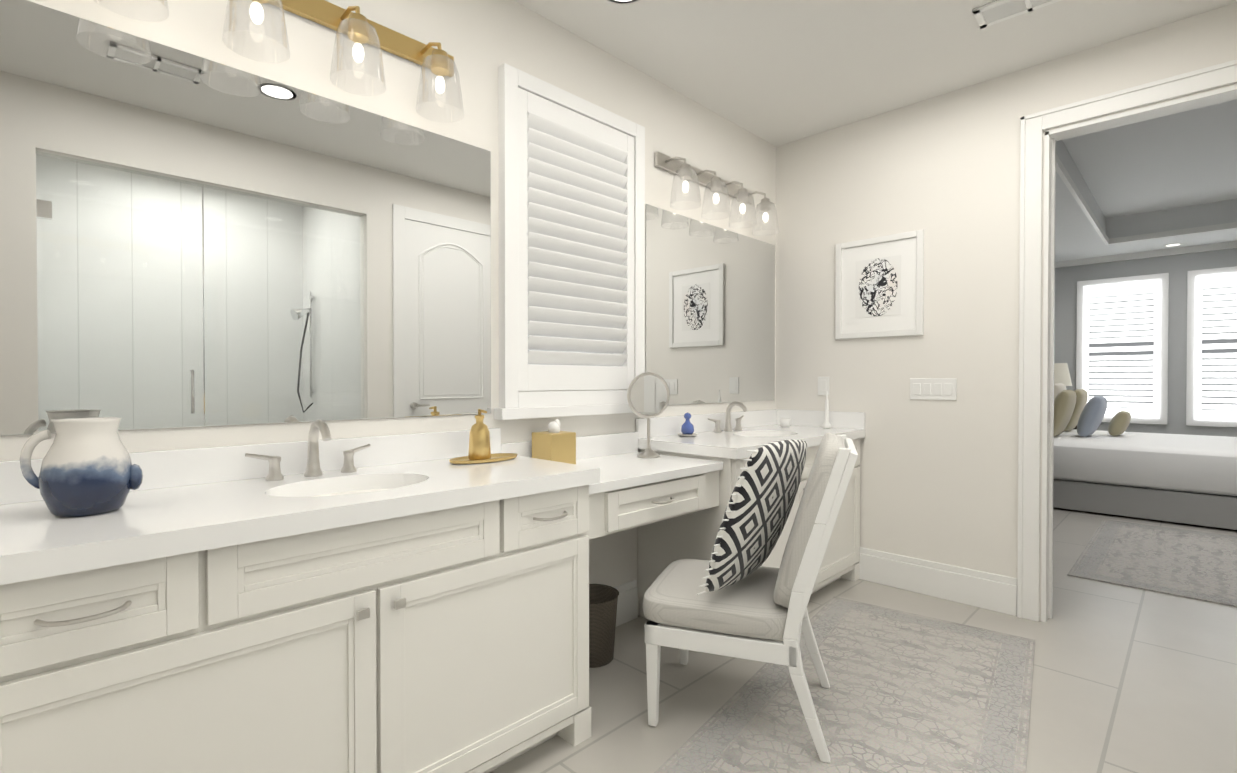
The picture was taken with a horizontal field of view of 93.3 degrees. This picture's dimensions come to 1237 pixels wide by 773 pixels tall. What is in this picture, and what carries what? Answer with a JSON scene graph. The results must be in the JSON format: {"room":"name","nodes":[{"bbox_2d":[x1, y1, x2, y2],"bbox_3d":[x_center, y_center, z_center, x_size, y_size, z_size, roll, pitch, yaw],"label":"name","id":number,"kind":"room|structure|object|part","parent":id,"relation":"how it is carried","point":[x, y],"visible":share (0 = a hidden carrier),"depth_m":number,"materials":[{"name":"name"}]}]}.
{"room":"bathroom","nodes":[
{"label":"bathroom","id":0,"kind":"room"},
{"bbox_2d":[0,0,775,615],"bbox_3d":[-0.969,-0.205,1.971,0.150,2.750,5.830,1,1,45],"label":"wall","id":1,"kind":"structure","parent":0,"point":[480,40],"depth_m":2.28,"materials":[{"name":"white paint"}]},
{"bbox_2d":[0,0,490,435],"bbox_3d":[-0.986,-0.408,1.839,0.005,1.040,1.360,1,1,45],"label":"mirror","id":2,"kind":"object","parent":1,"relation":"attached to","point":[188,239],"visible":1,"depth_m":1.67,"materials":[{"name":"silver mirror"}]},
{"bbox_2d":[95,0,463,122],"bbox_3d":[-0.925,-1.083,1.736,0.229,0.290,1.070,1,1,45],"label":"sconce","id":3,"kind":"object","parent":1,"relation":"attached to","point":[358,28],"visible":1,"depth_m":1.85,"materials":[{"name":"clear glass"}]},
{"bbox_2d":[646,204,774,404],"bbox_3d":[0.589,-0.419,3.431,0.005,1.030,1.280,1,1,45],"label":"mirror","id":4,"kind":"object","parent":1,"relation":"attached to","point":[710,313],"visible":0.88,"depth_m":3.35,"materials":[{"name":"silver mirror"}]},
{"bbox_2d":[654,151,778,235],"bbox_3d":[0.589,-1.067,3.267,0.229,0.290,0.935,1,1,45],"label":"sconce","id":5,"kind":"object","parent":1,"relation":"attached to","point":[685,171],"visible":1,"depth_m":3.20,"materials":[{"name":"clear glass"}]},
{"bbox_2d":[0,409,775,504],"bbox_3d":[-0.219,0.214,2.609,0.019,0.099,3.628,1,1,45],"label":"backsplash","id":6,"kind":"structure","parent":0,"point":[224,463],"depth_m":1.77,"materials":[{"name":"white stone"}]},
{"bbox_2d":[490,507,1236,772],"bbox_3d":[3.352,1.230,1.980,6.600,0.120,12.200,1,1,45],"label":"floor","id":7,"kind":"structure","parent":0,"point":[1129,680],"depth_m":2.31,"materials":[{"name":"tile"}]},
{"bbox_2d":[0,437,864,772],"bbox_3d":[-0.010,0.741,2.409,0.604,0.852,3.625,1,1,45],"label":"bathroom vanity","id":8,"kind":"object","parent":7,"relation":"on","point":[394,603],"depth_m":1.40,"materials":[{"name":"white paint"}]},
{"bbox_2d":[0,453,599,576],"bbox_3d":[-0.781,0.298,1.631,0.597,0.049,1.446,1,1,45],"label":"countertop","id":9,"kind":"structure","parent":8,"relation":"on","point":[32,538],"depth_m":1.36,"materials":[{"name":"white stone"}]},
{"bbox_2d":[20,417,142,516],"bbox_3d":[-1.173,0.173,1.281,0.203,0.205,0.156,0,1,-30],"label":"jug","id":10,"kind":"object","parent":9,"relation":"on","point":[88,468],"visible":1,"depth_m":1.24,"materials":[{"name":"ceramic"}]},
{"bbox_2d":[244,419,371,480],"bbox_3d":[-0.896,0.184,1.748,0.154,0.175,0.356,1,1,45],"label":"faucet","id":11,"kind":"object","parent":9,"relation":"on","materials":[{"name":"silver metal"}]},
{"bbox_2d":[280,481,407,496],"bbox_3d":[-0.748,0.386,1.646,0.323,0.152,0.448,1,1,45],"label":"sink","id":12,"kind":"object","parent":9,"relation":"in","point":[379,484],"depth_m":1.78,"materials":[{"name":"white ceramic"}]},
{"bbox_2d":[449,409,517,463],"bbox_3d":[-0.485,0.174,2.115,0.137,0.188,0.274,1,1,45],"label":"soap dispenser","id":13,"kind":"object","parent":9,"relation":"on","point":[479,445],"visible":1,"depth_m":2.07,"materials":[{"name":"gold metal"}]},
{"bbox_2d":[532,419,575,463],"bbox_3d":[-0.268,0.232,2.421,0.132,0.195,0.132,1,1,45],"label":"tissue box","id":14,"kind":"object","parent":8,"relation":"on","point":[554,443],"visible":0.9,"depth_m":2.38,"materials":[{"name":"gold metal"}]},
{"bbox_2d":[636,425,864,456],"bbox_3d":[0.780,0.282,3.208,0.597,0.049,1.372,1,1,45],"label":"countertop","id":15,"kind":"structure","parent":8,"relation":"on","point":[736,443],"depth_m":2.97,"materials":[{"name":"white stone"}]},
{"bbox_2d":[627,372,669,457],"bbox_3d":[0.141,0.130,2.720,0.217,0.394,0.108,0,1,-20],"label":"makeup mirror","id":16,"kind":"object","parent":15,"relation":"on","point":[648,395],"visible":1,"depth_m":2.71,"materials":[{"name":"silver metal"}]},
{"bbox_2d":[677,412,697,436],"bbox_3d":[0.361,0.197,3.057,0.108,0.123,0.108,1,1,45],"label":"bottle","id":17,"kind":"object","parent":15,"relation":"on","point":[687,428],"visible":1,"depth_m":3.04,"materials":[{"name":"blue glass"}]},
{"bbox_2d":[708,401,747,432],"bbox_3d":[0.669,0.169,3.330,0.154,0.175,0.356,1,1,45],"label":"faucet","id":18,"kind":"object","parent":15,"relation":"on","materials":[{"name":"silver metal"}]},
{"bbox_2d":[780,418,790,426],"bbox_3d":[1.051,0.228,3.684,0.068,0.050,0.066,1,1,45],"label":"cup","id":19,"kind":"object","parent":15,"relation":"on","point":[784,422],"visible":1,"depth_m":3.66,"materials":[{"name":"white ceramic"}]},
{"bbox_2d":[822,391,830,427],"bbox_3d":[1.271,0.141,3.564,0.052,0.226,0.052,1,1,45],"label":"electric toothbrush","id":20,"kind":"object","parent":15,"relation":"on","point":[826,424],"visible":1,"depth_m":3.55,"materials":[{"name":"white plastic"}]},
{"bbox_2d":[589,584,618,667],"bbox_3d":[-0.116,1.026,2.511,0.240,0.275,0.240,1,1,45],"label":"wastebasket","id":21,"kind":"object","parent":7,"relation":"on","point":[603,599],"visible":0.6,"depth_m":2.43,"materials":[{"name":"wicker"}]},
{"bbox_2d":[614,580,637,626],"bbox_3d":[-0.196,1.069,2.647,0.016,0.190,0.820,1,1,45],"label":"baseboard","id":22,"kind":"structure","parent":7,"relation":"on","point":[627,603],"depth_m":2.88,"materials":[{"name":"white paint"}]},
{"bbox_2d":[654,597,1034,772],"bbox_3d":[0.795,1.167,1.934,0.900,0.006,2.500,0,1,37],"label":"rug","id":23,"kind":"object","parent":7,"relation":"on","point":[906,692],"visible":1,"depth_m":2.12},
{"bbox_2d":[643,433,857,762],"bbox_3d":[0.477,0.666,2.124,0.705,0.990,0.526,0,1,20],"label":"chair","id":24,"kind":"object","parent":23,"relation":"on","point":[751,615],"visible":1,"depth_m":1.89,"materials":[{"name":"white wood"}]},
{"bbox_2d":[697,440,806,594],"bbox_3d":[0.495,0.445,2.068,0.124,0.550,0.580,24,12,34],"label":"pillow","id":25,"kind":"object","parent":24,"relation":"on","point":[758,508],"visible":1,"depth_m":1.92,"materials":[{"name":"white fabric"}]},
{"bbox_2d":[1053,383,1236,529],"bbox_3d":[5.018,0.474,5.754,2.247,1.320,2.000,1,1,45],"label":"bed","id":26,"kind":"object","parent":7,"relation":"on","point":[1115,469],"visible":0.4,"depth_m":5.06,"materials":[{"name":"fabric"}]},
{"bbox_2d":[1067,519,1236,606],"bbox_3d":[4.440,1.153,3.294,2.800,0.008,2.000,1,1,45],"label":"bedroom rug","id":27,"kind":"object","parent":7,"relation":"on","point":[1196,565],"visible":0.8,"depth_m":3.82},
{"bbox_3d":[5.438,0.766,7.339,0.636,0.705,0.620,1,1,45],"label":"nightstand","id":28,"kind":"object","parent":7,"relation":"on","visible":0},
{"bbox_2d":[1054,363,1071,385],"bbox_3d":[5.422,0.063,7.305,0.400,0.700,0.400,1,1,45],"label":"table lamp","id":29,"kind":"object","parent":28,"relation":"on","point":[1061,374],"visible":0.15,"depth_m":7.14,"materials":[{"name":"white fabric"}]},
{"bbox_2d":[514,0,1236,145],"bbox_3d":[0.357,-1.616,0.561,4.000,0.100,5.710,1,1,45],"label":"ceiling","id":30,"kind":"structure","parent":0,"point":[777,72],"depth_m":2.71,"materials":[{"name":"white paint"}]},
{"bbox_2d":[607,0,638,3],"bbox_3d":[0.019,-1.581,2.324,0.186,0.004,0.186,1,1,45],"label":"recessed light","id":31,"kind":"object","parent":30,"relation":"in","point":[623,1],"visible":1,"depth_m":2.40,"materials":[{"name":"white plastic"}]},
{"bbox_2d":[973,0,1060,28],"bbox_3d":[1.673,-1.578,2.390,0.365,0.012,0.172,1,1,45],"label":"ceiling vent","id":32,"kind":"object","parent":30,"relation":"in","point":[991,13],"visible":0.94,"depth_m":2.44,"materials":[{"name":"white plastic"}]},
{"bbox_2d":[775,2,1236,620],"bbox_3d":[3.225,-0.203,1.839,6.300,2.750,0.120,1,1,45],"label":"wall","id":33,"kind":"structure","parent":0,"point":[939,480],"depth_m":3.19,"materials":[{"name":"white paint"}]},
{"bbox_2d":[776,409,864,428],"bbox_3d":[1.263,0.204,3.682,0.578,0.099,0.018,1,1,45],"label":"backsplash","id":34,"kind":"structure","parent":33,"relation":"attached to","point":[798,417],"depth_m":3.66,"materials":[{"name":"white stone"}]},
{"bbox_2d":[818,377,828,394],"bbox_3d":[1.286,-0.004,3.667,0.075,0.115,0.008,1,1,45],"label":"electrical outlet plate","id":35,"kind":"object","parent":33,"relation":"attached to","point":[823,385],"visible":0.94,"depth_m":3.67,"materials":[{"name":"white plastic"}]},
{"bbox_2d":[835,229,923,338],"bbox_3d":[1.518,-0.581,3.423,0.500,0.585,0.021,1,1,45],"label":"framed artwork","id":36,"kind":"object","parent":33,"relation":"attached to","point":[908,247],"depth_m":3.41,"materials":[{"name":"white paper"}]},
{"bbox_3d":[1.518,-0.581,3.423,0.260,0.340,0.002,1,1,45],"label":"art print","id":37,"kind":"part","parent":36,"relation":"part of"},
{"bbox_2d":[910,378,956,399],"bbox_3d":[1.735,0.014,3.221,0.233,0.117,0.010,1,1,45],"label":"switch plate","id":38,"kind":"object","parent":33,"relation":"attached to","point":[933,388],"visible":1,"depth_m":3.21,"materials":[{"name":"white plastic"}]},
{"bbox_2d":[859,547,1016,615],"bbox_3d":[1.530,1.061,3.432,1.365,0.190,0.016,1,1,45],"label":"baseboard","id":39,"kind":"structure","parent":33,"relation":"attached to","point":[986,590],"depth_m":3.19,"materials":[{"name":"white paint"}]},
{"bbox_2d":[1017,59,1236,621],"bbox_3d":[2.420,-0.089,2.636,0.997,2.506,0.176,1,1,45],"label":"door frame","id":40,"kind":"structure","parent":33,"relation":"attached to","point":[1033,126],"depth_m":2.88,"materials":[{"name":"white paint"}]},
{"bbox_2d":[1055,140,1110,261],"bbox_3d":[3.804,-1.764,5.502,0.850,0.300,5.916,1,1,45],"label":"ceiling soffit","id":41,"kind":"structure","parent":0,"point":[1077,236],"depth_m":5.91,"materials":[{"name":"white paint"}]},
{"bbox_2d":[1056,154,1109,244],"bbox_3d":[4.115,-1.641,5.192,0.030,0.060,4.220,1,1,45],"label":"crown molding","id":42,"kind":"structure","parent":41,"relation":"attached to","point":[1064,175],"depth_m":5.04,"materials":[{"name":"white paint"}]},
{"bbox_2d":[1054,248,1236,436],"bbox_3d":[7.625,-0.394,6.001,5.600,3.050,0.150,1,1,45],"label":"wall","id":43,"kind":"structure","parent":0,"point":[1177,268],"depth_m":6.95,"materials":[{"name":"grey paint"}]},
{"bbox_2d":[1089,281,1160,408],"bbox_3d":[6.308,-0.451,7.328,0.720,1.660,0.005,1,1,45],"label":"window","id":44,"kind":"structure","parent":43,"relation":"in","point":[1122,345],"depth_m":7.30,"materials":[{"name":"white glass"}]},
{"bbox_2d":[1076,273,1168,424],"bbox_3d":[6.227,-0.451,7.247,0.860,1.800,0.046,1,1,45],"label":"window shutter","id":45,"kind":"object","parent":44,"relation":"attached to","point":[1156,303],"visible":0.96,"depth_m":7.20,"materials":[{"name":"white wood"}]},
{"bbox_2d":[1055,241,1236,267],"bbox_3d":[7.576,-1.583,5.898,5.540,0.070,0.050,1,1,45],"label":"crown molding","id":46,"kind":"structure","parent":43,"relation":"attached to","point":[1227,245],"depth_m":7.03,"materials":[{"name":"white paint"}]},
{"bbox_2d":[1195,283,1236,410],"bbox_3d":[7.033,-0.444,6.611,0.720,1.660,0.005,1,1,45],"label":"window","id":47,"kind":"structure","parent":43,"relation":"in","point":[1221,341],"depth_m":6.73,"materials":[{"name":"white glass"}]},
{"bbox_2d":[1186,266,1236,426],"bbox_3d":[6.953,-0.444,6.529,0.860,1.800,0.046,1,1,45],"label":"window shutter","id":48,"kind":"object","parent":47,"relation":"attached to","point":[1213,280],"visible":1,"depth_m":6.68,"materials":[{"name":"white wood"}]},
{"bbox_2d":[1062,99,1236,218],"bbox_3d":[5.501,-1.948,3.839,5.900,0.100,6.190,1,1,45],"label":"ceiling","id":49,"kind":"structure","parent":0,"point":[1182,159],"depth_m":4.96,"materials":[{"name":"white paint"}]},
{"bbox_2d":[1107,199,1236,255],"bbox_3d":[7.277,-1.765,5.629,3.870,0.300,0.850,1,1,45],"label":"ceiling soffit","id":50,"kind":"structure","parent":0,"point":[1221,212],"depth_m":6.40,"materials":[{"name":"white paint"}]},
{"bbox_2d":[1164,243,1181,246],"bbox_3d":[6.366,-1.623,6.707,0.156,0.004,0.156,1,1,45],"label":"recessed light","id":51,"kind":"object","parent":50,"relation":"attached to","point":[1171,245],"visible":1,"depth_m":6.72,"materials":[{"name":"white plastic"}]},
{"bbox_2d":[1110,222,1236,243],"bbox_3d":[6.982,-1.642,5.303,3.850,0.060,0.030,1,1,45],"label":"crown molding","id":52,"kind":"structure","parent":50,"relation":"attached to","point":[1233,225],"depth_m":6.27,"materials":[{"name":"white paint"}]},
{"bbox_3d":[-0.245,-0.602,2.700,0.150,1.222,0.682,1,1,45],"label":"trim","id":53,"kind":"structure","parent":0,"visible":0},
{"bbox_2d":[527,174,612,365],"bbox_3d":[-0.261,-0.602,2.716,0.005,1.220,0.680,1,1,45],"label":"window","id":54,"kind":"structure","parent":53,"relation":"in","point":[566,337],"depth_m":2.73,"materials":[{"name":"white glass"}]},
{"bbox_2d":[494,63,644,419],"bbox_3d":[-0.169,-0.579,2.626,0.062,1.415,0.880,1,1,45],"label":"window shutter","id":55,"kind":"object","parent":54,"relation":"attached to","point":[575,255],"visible":0.92,"depth_m":2.56,"materials":[{"name":"white wood"}]}
]}

